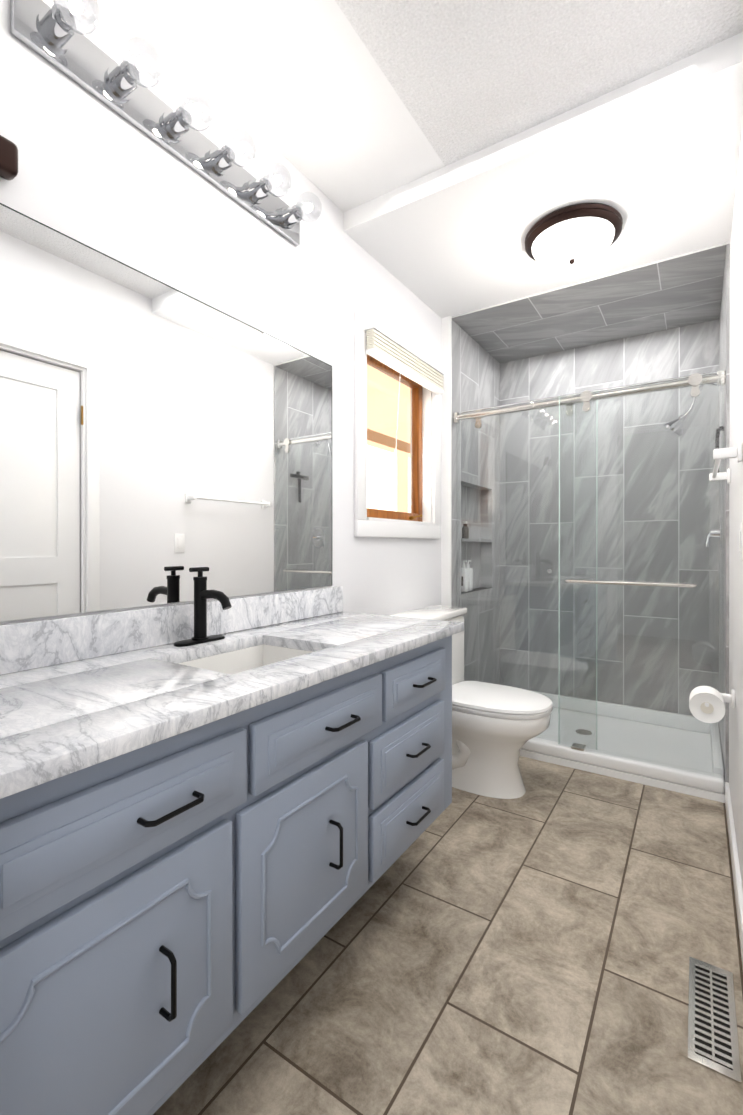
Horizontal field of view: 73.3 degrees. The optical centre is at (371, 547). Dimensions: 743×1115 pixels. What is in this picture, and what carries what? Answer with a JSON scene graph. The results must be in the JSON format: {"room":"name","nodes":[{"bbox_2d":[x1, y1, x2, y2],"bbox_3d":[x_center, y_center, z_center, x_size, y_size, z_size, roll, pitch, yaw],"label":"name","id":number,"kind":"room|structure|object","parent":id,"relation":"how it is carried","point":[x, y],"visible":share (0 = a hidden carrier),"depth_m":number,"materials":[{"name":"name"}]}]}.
{"room":"bathroom","nodes":[
{"label":"bathroom","id":0,"kind":"room"},
{"bbox_2d":[0,0,441,624],"bbox_3d":[-0.349,-0.195,1.881,0.120,2.650,2.620,0,0,33],"label":"wall","id":1,"kind":"structure","parent":0,"point":[94,172],"depth_m":1.55,"materials":[{"name":"white paint"}]},
{"bbox_2d":[0,135,17,180],"bbox_3d":[-0.798,-0.828,1.039,0.044,0.070,0.102,0,0,33],"label":"hook","id":2,"kind":"object","parent":1,"relation":"attached to","point":[9,160],"visible":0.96,"depth_m":1.05,"materials":[{"name":"brown metal"}]},
{"bbox_2d":[10,0,321,245],"bbox_3d":[-0.464,-1.179,1.433,0.172,0.114,0.930,0,0,33],"label":"light bar","id":3,"kind":"object","parent":1,"relation":"attached to","point":[54,36],"visible":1,"depth_m":1.32,"materials":[{"name":"silver metal"}]},
{"bbox_2d":[0,203,331,621],"bbox_3d":[-0.546,-0.291,1.462,0.006,0.899,1.403,0,0,33],"label":"mirror","id":4,"kind":"object","parent":1,"relation":"attached to","point":[158,439],"visible":1,"depth_m":1.34,"materials":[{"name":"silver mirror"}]},
{"bbox_2d":[354,311,440,538],"bbox_3d":[0.106,-0.540,2.568,0.150,0.985,0.840,0,0,33],"label":"window","id":5,"kind":"structure","parent":1,"relation":"in","point":[421,519],"depth_m":2.63,"materials":[{"name":"white wood"}]},
{"bbox_2d":[365,323,444,456],"bbox_3d":[0.191,-0.712,2.512,0.050,0.550,0.730,0,0,33],"label":"window blind","id":6,"kind":"object","parent":5,"relation":"attached to","point":[383,346],"visible":1,"depth_m":2.41,"materials":[{"name":"white"}]},
{"bbox_2d":[441,316,451,606],"bbox_3d":[0.439,-0.108,2.924,0.059,2.470,0.012,0,0,33],"label":"trim","id":7,"kind":"structure","parent":1,"relation":"attached to","point":[446,497],"depth_m":2.92,"materials":[{"name":"white"}]},
{"bbox_2d":[452,320,499,684],"bbox_3d":[0.660,-0.104,3.300,0.099,2.459,0.860,0,0,33],"label":"shower wall tile","id":8,"kind":"structure","parent":1,"relation":"attached to","point":[475,375],"depth_m":3.32,"materials":[{"name":"grey tile"}]},
{"bbox_2d":[461,561,468,591],"bbox_3d":[0.591,0.185,3.191,0.046,0.200,0.054,0,0,33],"label":"pump bottle","id":9,"kind":"object","parent":8,"relation":"in","point":[464,573],"depth_m":3.17,"materials":[{"name":"white plastic"}]},
{"bbox_2d":[462,521,468,538],"bbox_3d":[0.602,-0.110,3.207,0.044,0.112,0.044,0,0,33],"label":"bottle","id":10,"kind":"object","parent":8,"relation":"in","point":[466,535],"depth_m":3.19,"materials":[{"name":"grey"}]},
{"bbox_2d":[467,560,472,590],"bbox_3d":[0.629,0.185,3.250,0.046,0.200,0.054,0,0,33],"label":"pump bottle","id":11,"kind":"object","parent":8,"relation":"in","point":[471,579],"depth_m":3.24,"materials":[{"name":"white plastic"}]},
{"bbox_2d":[119,0,742,211],"bbox_3d":[-0.476,-1.466,0.312,1.617,0.100,3.420,0,0,33],"label":"ceiling","id":12,"kind":"structure","parent":0,"point":[344,105],"depth_m":1.47,"materials":[{"name":"white paint"}]},
{"bbox_2d":[153,756,742,1114],"bbox_3d":[0.081,1.162,1.174,1.977,0.060,5.460,0,0,33],"label":"floor","id":13,"kind":"structure","parent":0,"point":[542,939],"depth_m":1.32,"materials":[{"name":"tile"}]},
{"bbox_2d":[0,614,463,1114],"bbox_3d":[-0.310,0.716,1.303,0.578,0.830,1.489,0,0,33],"label":"bathroom vanity","id":14,"kind":"object","parent":13,"relation":"on","point":[204,847],"depth_m":0.88,"materials":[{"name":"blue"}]},
{"bbox_2d":[174,567,231,645],"bbox_3d":[-0.449,0.164,1.404,0.151,0.212,0.162,0,0,33],"label":"faucet","id":15,"kind":"object","parent":14,"relation":"on","point":[202,594],"visible":1,"depth_m":1.41,"materials":[{"name":"black metal"}]},
{"bbox_2d":[0,619,463,785],"bbox_3d":[-0.135,0.286,1.199,0.135,0.030,1.509,0,0,33],"label":"countertop","id":16,"kind":"structure","parent":14,"relation":"on","point":[30,751],"depth_m":0.86,"materials":[{"name":"white stone"}]},
{"bbox_2d":[389,605,552,798],"bbox_3d":[0.504,0.727,2.413,0.706,0.802,0.490,0,0,33],"label":"toilet","id":17,"kind":"object","parent":13,"relation":"on","point":[496,728],"visible":0.67,"depth_m":2.27,"materials":[{"name":"white ceramic"}]},
{"bbox_2d":[453,370,725,802],"bbox_3d":[1.234,0.164,2.898,1.306,1.926,0.902,0,0,33],"label":"shower enclosure","id":18,"kind":"object","parent":13,"relation":"on","point":[675,752],"visible":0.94,"depth_m":2.56,"materials":[{"name":"clear glass"}]},
{"bbox_2d":[687,957,741,1082],"bbox_3d":[0.828,1.128,1.215,0.097,0.006,0.325,0,0,33],"label":"floor vent","id":19,"kind":"object","parent":13,"relation":"in","point":[713,1044],"visible":1,"depth_m":1.19,"materials":[{"name":"silver metal"}]},
{"bbox_2d":[344,32,742,317],"bbox_3d":[0.999,-1.432,2.573,1.617,0.180,1.980,0,0,33],"label":"ceiling","id":20,"kind":"structure","parent":0,"point":[652,159],"depth_m":1.89,"materials":[{"name":"white paint"}]},
{"bbox_2d":[525,203,622,269],"bbox_3d":[0.855,-1.274,2.131,0.388,0.132,0.388,0,0,33],"label":"dome ceiling light","id":21,"kind":"object","parent":20,"relation":"attached to","point":[574,236],"visible":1,"depth_m":2.04,"materials":[{"name":"white glass"}]},
{"bbox_2d":[452,241,729,362],"bbox_3d":[1.216,-1.338,2.942,1.417,0.010,0.870,0,0,33],"label":"tile","id":22,"kind":"structure","parent":0,"point":[685,289],"depth_m":2.81,"materials":[{"name":"grey tile"}]},
{"bbox_2d":[729,123,742,886],"bbox_3d":[1.525,-0.196,2.013,0.120,2.650,2.350,0,0,33],"label":"wall","id":23,"kind":"structure","parent":0,"point":[735,560],"depth_m":1.78,"materials":[{"name":"white paint"}]},
{"bbox_2d":[689,686,734,722],"bbox_3d":[1.248,0.572,1.831,0.142,0.108,0.160,0,0,33],"label":"toilet paper","id":24,"kind":"object","parent":23,"relation":"attached to","point":[706,704],"visible":1,"depth_m":1.79,"materials":[{"name":"white paper"}]},
{"bbox_2d":[719,244,729,782],"bbox_3d":[1.802,-0.102,2.558,0.012,2.459,0.855,0,0,33],"label":"shower wall tile","id":25,"kind":"structure","parent":23,"relation":"attached to","point":[724,341],"depth_m":2.27,"materials":[{"name":"grey tile"}]},
{"bbox_2d":[662,383,721,436],"bbox_3d":[1.720,-0.741,2.690,0.272,0.281,0.116,0,0,33],"label":"shower head","id":26,"kind":"object","parent":25,"relation":"attached to","point":[680,428],"depth_m":2.70},
{"bbox_2d":[705,518,721,547],"bbox_3d":[1.804,-0.072,2.637,0.070,0.164,0.164,0,0,33],"label":"shower valve","id":27,"kind":"object","parent":25,"relation":"attached to","point":[715,532],"depth_m":2.62,"materials":[{"name":"silver metal"}]},
{"bbox_2d":[715,426,723,472],"bbox_3d":[1.683,-0.463,2.417,0.032,0.242,0.200,0,0,33],"label":"squeegee","id":28,"kind":"object","parent":25,"relation":"hanging from","point":[718,430],"depth_m":2.41,"materials":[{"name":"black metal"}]},
{"bbox_2d":[709,442,741,482],"bbox_3d":[1.309,-0.300,1.861,0.074,0.060,0.684,0,0,33],"label":"towel bar","id":29,"kind":"object","parent":23,"relation":"attached to","point":[719,454],"visible":1,"depth_m":1.60,"materials":[{"name":"white plastic"}]},
{"bbox_2d":[725,782,742,967],"bbox_3d":[1.213,1.083,1.661,0.014,0.095,1.284,0,0,33],"label":"baseboard","id":30,"kind":"structure","parent":23,"relation":"attached to","point":[737,882],"depth_m":1.65,"materials":[{"name":"white wood"}]},
{"bbox_2d":[739,522,742,559],"bbox_3d":[1.129,-0.019,1.526,0.010,0.114,0.070,0,0,33],"label":"switch plate","id":31,"kind":"object","parent":23,"relation":"attached to","point":[741,540],"visible":1,"depth_m":1.50,"materials":[{"name":"white plastic"}]},
{"bbox_3d":[1.506,-0.200,3.352,1.617,2.650,0.128,0,0,33],"label":"wall","id":32,"kind":"structure","parent":0,"visible":0},
{"bbox_2d":[500,319,718,722],"bbox_3d":[1.485,-0.104,3.282,1.310,2.459,0.012,0,0,33],"label":"shower wall tile","id":33,"kind":"structure","parent":32,"relation":"attached to","point":[683,351],"depth_m":3.21,"materials":[{"name":"grey tile"}]},
{"label":"outside","id":34,"kind":"structure","parent":0,"visible":0},
{"bbox_2d":[367,364,409,512],"bbox_3d":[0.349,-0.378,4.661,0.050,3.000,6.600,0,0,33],"label":"window pane","id":35,"kind":"structure","parent":34,"point":[382,497],"depth_m":4.32,"materials":[{"name":"clear glass"}]}
]}

